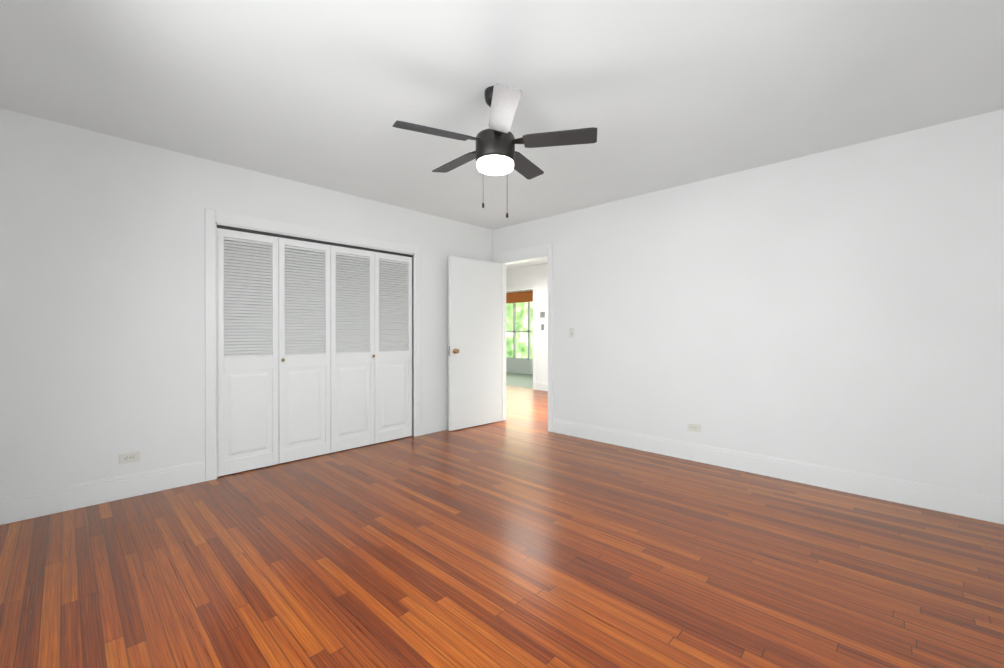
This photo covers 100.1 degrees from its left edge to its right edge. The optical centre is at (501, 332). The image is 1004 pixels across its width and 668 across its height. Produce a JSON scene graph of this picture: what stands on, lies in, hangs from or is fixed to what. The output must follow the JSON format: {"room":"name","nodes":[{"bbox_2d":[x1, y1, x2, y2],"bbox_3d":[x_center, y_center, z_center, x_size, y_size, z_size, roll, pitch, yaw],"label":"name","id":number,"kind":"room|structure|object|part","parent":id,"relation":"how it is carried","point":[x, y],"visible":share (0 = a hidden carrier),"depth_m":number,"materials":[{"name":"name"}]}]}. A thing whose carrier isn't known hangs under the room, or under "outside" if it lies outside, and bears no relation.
{"room":"empty bedroom","nodes":[
{"label":"empty bedroom","id":0,"kind":"room"},
{"bbox_2d":[0,108,492,497],"bbox_3d":[-1.765,-0.103,4.074,0.120,2.570,4.860,0,0,44],"label":"wall","id":1,"kind":"structure","parent":0,"point":[102,302],"depth_m":2.99,"materials":[{"name":"paint"}]},
{"bbox_2d":[119,451,139,463],"bbox_3d":[-2.679,0.897,3.029,0.011,0.070,0.115,0,0,44],"label":"outlet","id":2,"kind":"object","parent":1,"relation":"attached to","point":[129,457],"visible":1,"depth_m":3.02,"materials":[{"name":"white plastic"}]},
{"bbox_2d":[0,416,448,524],"bbox_3d":[-1.717,1.099,4.030,0.014,0.165,4.620,0,0,44],"label":"baseboard","id":3,"kind":"structure","parent":1,"relation":"attached to","point":[20,507],"depth_m":2.93,"materials":[{"name":"white paint"}]},
{"bbox_2d":[205,208,419,480],"bbox_3d":[-1.653,0.093,4.091,0.018,2.176,2.055,0,0,44],"label":"trim","id":4,"kind":"structure","parent":1,"relation":"attached to","point":[212,216],"depth_m":3.43,"materials":[{"name":"white paint"}]},
{"bbox_2d":[215,222,414,478],"bbox_3d":[-1.702,0.139,4.138,0.124,2.084,1.915,0,0,44],"label":"lining","id":5,"kind":"object","parent":1,"relation":"attached to","point":[413,327],"visible":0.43,"depth_m":4.31,"materials":[{"name":"white paint"}]},
{"bbox_2d":[217,228,278,476],"bbox_3d":[-2.171,0.159,3.608,0.028,2.030,0.468,0,0,44],"label":"closet door leaf","id":6,"kind":"structure","parent":5,"relation":"attached to","point":[248,389],"depth_m":3.59,"materials":[{"name":"white paint"}]},
{"bbox_2d":[279,237,330,463],"bbox_3d":[-1.833,0.159,3.936,0.062,2.030,0.468,0,0,44],"label":"closet door leaf","id":7,"kind":"structure","parent":5,"relation":"attached to","point":[304,392],"depth_m":3.93,"materials":[{"name":"white paint"}]},
{"bbox_2d":[217,225,412,256],"bbox_3d":[-1.682,-0.872,4.117,0.038,0.022,1.891,0,0,44],"label":"track rail","id":8,"kind":"object","parent":5,"relation":"attached to","point":[297,238],"visible":0.77,"depth_m":3.94,"materials":[{"name":"grey"}]},
{"bbox_2d":[331,245,374,452],"bbox_3d":[-1.506,0.158,4.277,0.062,2.030,0.468,0,0,44],"label":"closet door leaf","id":9,"kind":"structure","parent":5,"relation":"attached to","point":[352,388],"depth_m":4.28,"materials":[{"name":"white paint"}]},
{"bbox_2d":[375,252,411,442],"bbox_3d":[-1.192,0.157,4.629,0.028,2.030,0.468,0,0,44],"label":"closet door leaf","id":10,"kind":"structure","parent":5,"relation":"attached to","point":[393,385],"depth_m":4.62,"materials":[{"name":"white paint"}]},
{"bbox_2d":[224,240,406,334],"bbox_3d":[-1.988,-0.104,4.412,0.670,2.570,2.391,0,0,44],"label":"wall","id":11,"kind":"structure","parent":0,"point":[309,276],"depth_m":4.64,"materials":[{"name":"grey"}]},
{"bbox_2d":[0,372,1003,667],"bbox_3d":[-0.209,1.228,6.075,10.200,0.100,9.900,0,0,44],"label":"floor","id":12,"kind":"structure","parent":0,"point":[499,544],"depth_m":2.11,"materials":[{"name":"brown wood"}]},
{"bbox_2d":[0,0,1003,229],"bbox_3d":[-0.040,-1.435,2.417,4.660,0.100,4.620,0,0,44],"label":"ceiling","id":13,"kind":"structure","parent":0,"point":[659,95],"depth_m":2.32,"materials":[{"name":"paint"}]},
{"bbox_2d":[392,83,596,217],"bbox_3d":[-0.056,-1.009,2.448,1.086,0.752,1.120,0,0,44],"label":"ceiling fan","id":14,"kind":"object","parent":13,"relation":"hanging from","point":[494,153],"visible":1,"depth_m":2.33,"materials":[{"name":"black metal"}]},
{"bbox_3d":[-0.376,-1.085,2.267,0.246,0.032,0.416,0,0,44],"label":"blade","id":15,"kind":"part","parent":14,"relation":"part of","materials":[{"name":"black wood"}]},
{"bbox_3d":[-0.287,-1.086,2.694,0.412,0.032,0.141,0,0,44],"label":"blade","id":16,"kind":"part","parent":14,"relation":"part of","materials":[{"name":"black wood"}]},
{"bbox_3d":[-0.039,-1.183,2.421,0.226,0.405,0.226,0,0,44],"label":"motor","id":17,"kind":"part","parent":14,"relation":"part of","materials":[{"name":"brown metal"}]},
{"bbox_3d":[0.005,-1.085,2.052,0.380,0.032,0.338,0,0,44],"label":"blade","id":18,"kind":"part","parent":14,"relation":"part of","materials":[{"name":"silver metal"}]},
{"bbox_3d":[0.139,-1.086,2.746,0.206,0.032,0.420,0,0,44],"label":"blade","id":19,"kind":"part","parent":14,"relation":"part of","materials":[{"name":"black wood"}]},
{"bbox_3d":[0.326,-1.085,2.350,0.398,0.032,0.307,0,0,44],"label":"blade","id":20,"kind":"part","parent":14,"relation":"part of","materials":[{"name":"black wood"}]},
{"bbox_2d":[506,289,532,374],"bbox_3d":[0.408,-0.117,10.732,4.640,2.570,2.320,0,0,44],"label":"shell","id":21,"kind":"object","parent":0,"point":[520,366],"depth_m":12.09,"materials":[{"name":"paint"}]},
{"bbox_2d":[506,302,532,359],"bbox_3d":[1.176,-0.048,11.534,4.460,1.630,0.100,0,0,44],"label":"window","id":22,"kind":"structure","parent":21,"relation":"attached to","point":[514,331],"depth_m":12.06,"materials":[{"name":"white paint"}]},
{"bbox_2d":[506,291,532,303],"bbox_3d":[1.085,-1.010,11.436,4.400,0.295,0.125,0,0,44],"label":"window valance","id":23,"kind":"object","parent":21,"relation":"attached to","point":[520,297],"depth_m":11.95,"materials":[{"name":"orange wood"}]},
{"bbox_2d":[506,263,547,382],"bbox_3d":[0.288,-0.110,7.356,4.540,2.570,2.720,0,0,44],"label":"shell","id":24,"kind":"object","parent":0,"point":[537,275],"visible":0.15,"depth_m":8.62,"materials":[{"name":"paint"}]},
{"bbox_2d":[506,285,535,389],"bbox_3d":[0.206,0.092,9.140,1.353,2.160,0.018,0,0,44],"label":"door frame","id":25,"kind":"structure","parent":24,"relation":"attached to","point":[533,287],"depth_m":8.68,"materials":[{"name":"white paint"}]},
{"bbox_2d":[536,382,547,390],"bbox_3d":[1.694,1.092,7.718,2.767,0.165,0.014,0,0,44],"label":"baseboard","id":26,"kind":"structure","parent":24,"relation":"attached to","point":[542,386],"depth_m":8.55,"materials":[{"name":"white paint"}]},
{"bbox_2d":[540,312,544,329],"bbox_3d":[0.821,-0.242,8.541,0.100,0.370,0.031,0,0,44],"label":"thermostat","id":27,"kind":"object","parent":24,"relation":"attached to","point":[542,314],"visible":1,"depth_m":8.54,"materials":[{"name":"grey plastic"}]},
{"bbox_2d":[506,258,547,268],"bbox_3d":[0.288,-1.445,7.354,4.540,0.100,2.720,0,0,44],"label":"ceiling","id":28,"kind":"structure","parent":0,"point":[528,263],"depth_m":8.48,"materials":[{"name":"paint"}]},
{"bbox_2d":[493,109,1003,497],"bbox_3d":[1.643,-0.104,4.089,4.780,2.570,0.120,0,0,44],"label":"wall","id":29,"kind":"structure","parent":0,"point":[841,308],"depth_m":3.28,"materials":[{"name":"paint"}]},
{"bbox_2d":[495,243,552,431],"bbox_3d":[0.304,0.055,5.373,0.959,2.247,0.156,0,0,44],"label":"door frame","id":30,"kind":"structure","parent":29,"relation":"attached to","point":[528,252],"depth_m":5.01,"materials":[{"name":"white paint"}]},
{"bbox_2d":[500,255,548,430],"bbox_3d":[0.304,0.119,5.374,0.843,2.120,0.128,0,0,44],"label":"lining","id":31,"kind":"object","parent":29,"relation":"attached to","point":[503,341],"visible":0.56,"depth_m":5.63,"materials":[{"name":"white paint"}]},
{"bbox_2d":[448,256,499,430],"bbox_3d":[-0.334,0.126,5.300,0.812,2.086,0.159,0,0,-43],"label":"bedroom door","id":32,"kind":"structure","parent":31,"relation":"attached to","point":[474,334],"depth_m":5.25,"materials":[{"name":"white paint"}]},
{"bbox_3d":[-0.593,0.220,5.057,0.102,0.120,0.159,0,0,-43],"label":"knob","id":33,"kind":"part","parent":32,"relation":"part of","materials":[{"name":"gold metal"}]},
{"bbox_2d":[569,328,573,337],"bbox_3d":[0.793,0.000,4.808,0.070,0.115,0.020,0,0,44],"label":"light switch","id":34,"kind":"object","parent":29,"relation":"attached to","point":[571,332],"visible":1,"depth_m":4.81,"materials":[{"name":"white plastic"}]},
{"bbox_2d":[688,423,700,431],"bbox_3d":[1.770,0.874,3.879,0.115,0.070,0.011,0,0,44],"label":"outlet","id":35,"kind":"object","parent":29,"relation":"attached to","point":[694,427],"visible":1,"depth_m":3.87,"materials":[{"name":"white plastic"}]},
{"bbox_2d":[553,418,1003,524],"bbox_3d":[1.559,1.099,4.080,4.646,0.165,0.014,0,0,44],"label":"baseboard","id":36,"kind":"structure","parent":29,"relation":"attached to","point":[984,507],"depth_m":3.25,"materials":[{"name":"white paint"}]},
{"label":"outside","id":37,"kind":"structure","parent":0,"visible":0},
{"bbox_2d":[506,302,532,357],"bbox_3d":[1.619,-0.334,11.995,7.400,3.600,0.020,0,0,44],"label":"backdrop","id":38,"kind":"structure","parent":37,"point":[521,325],"depth_m":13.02,"materials":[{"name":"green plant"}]}
]}

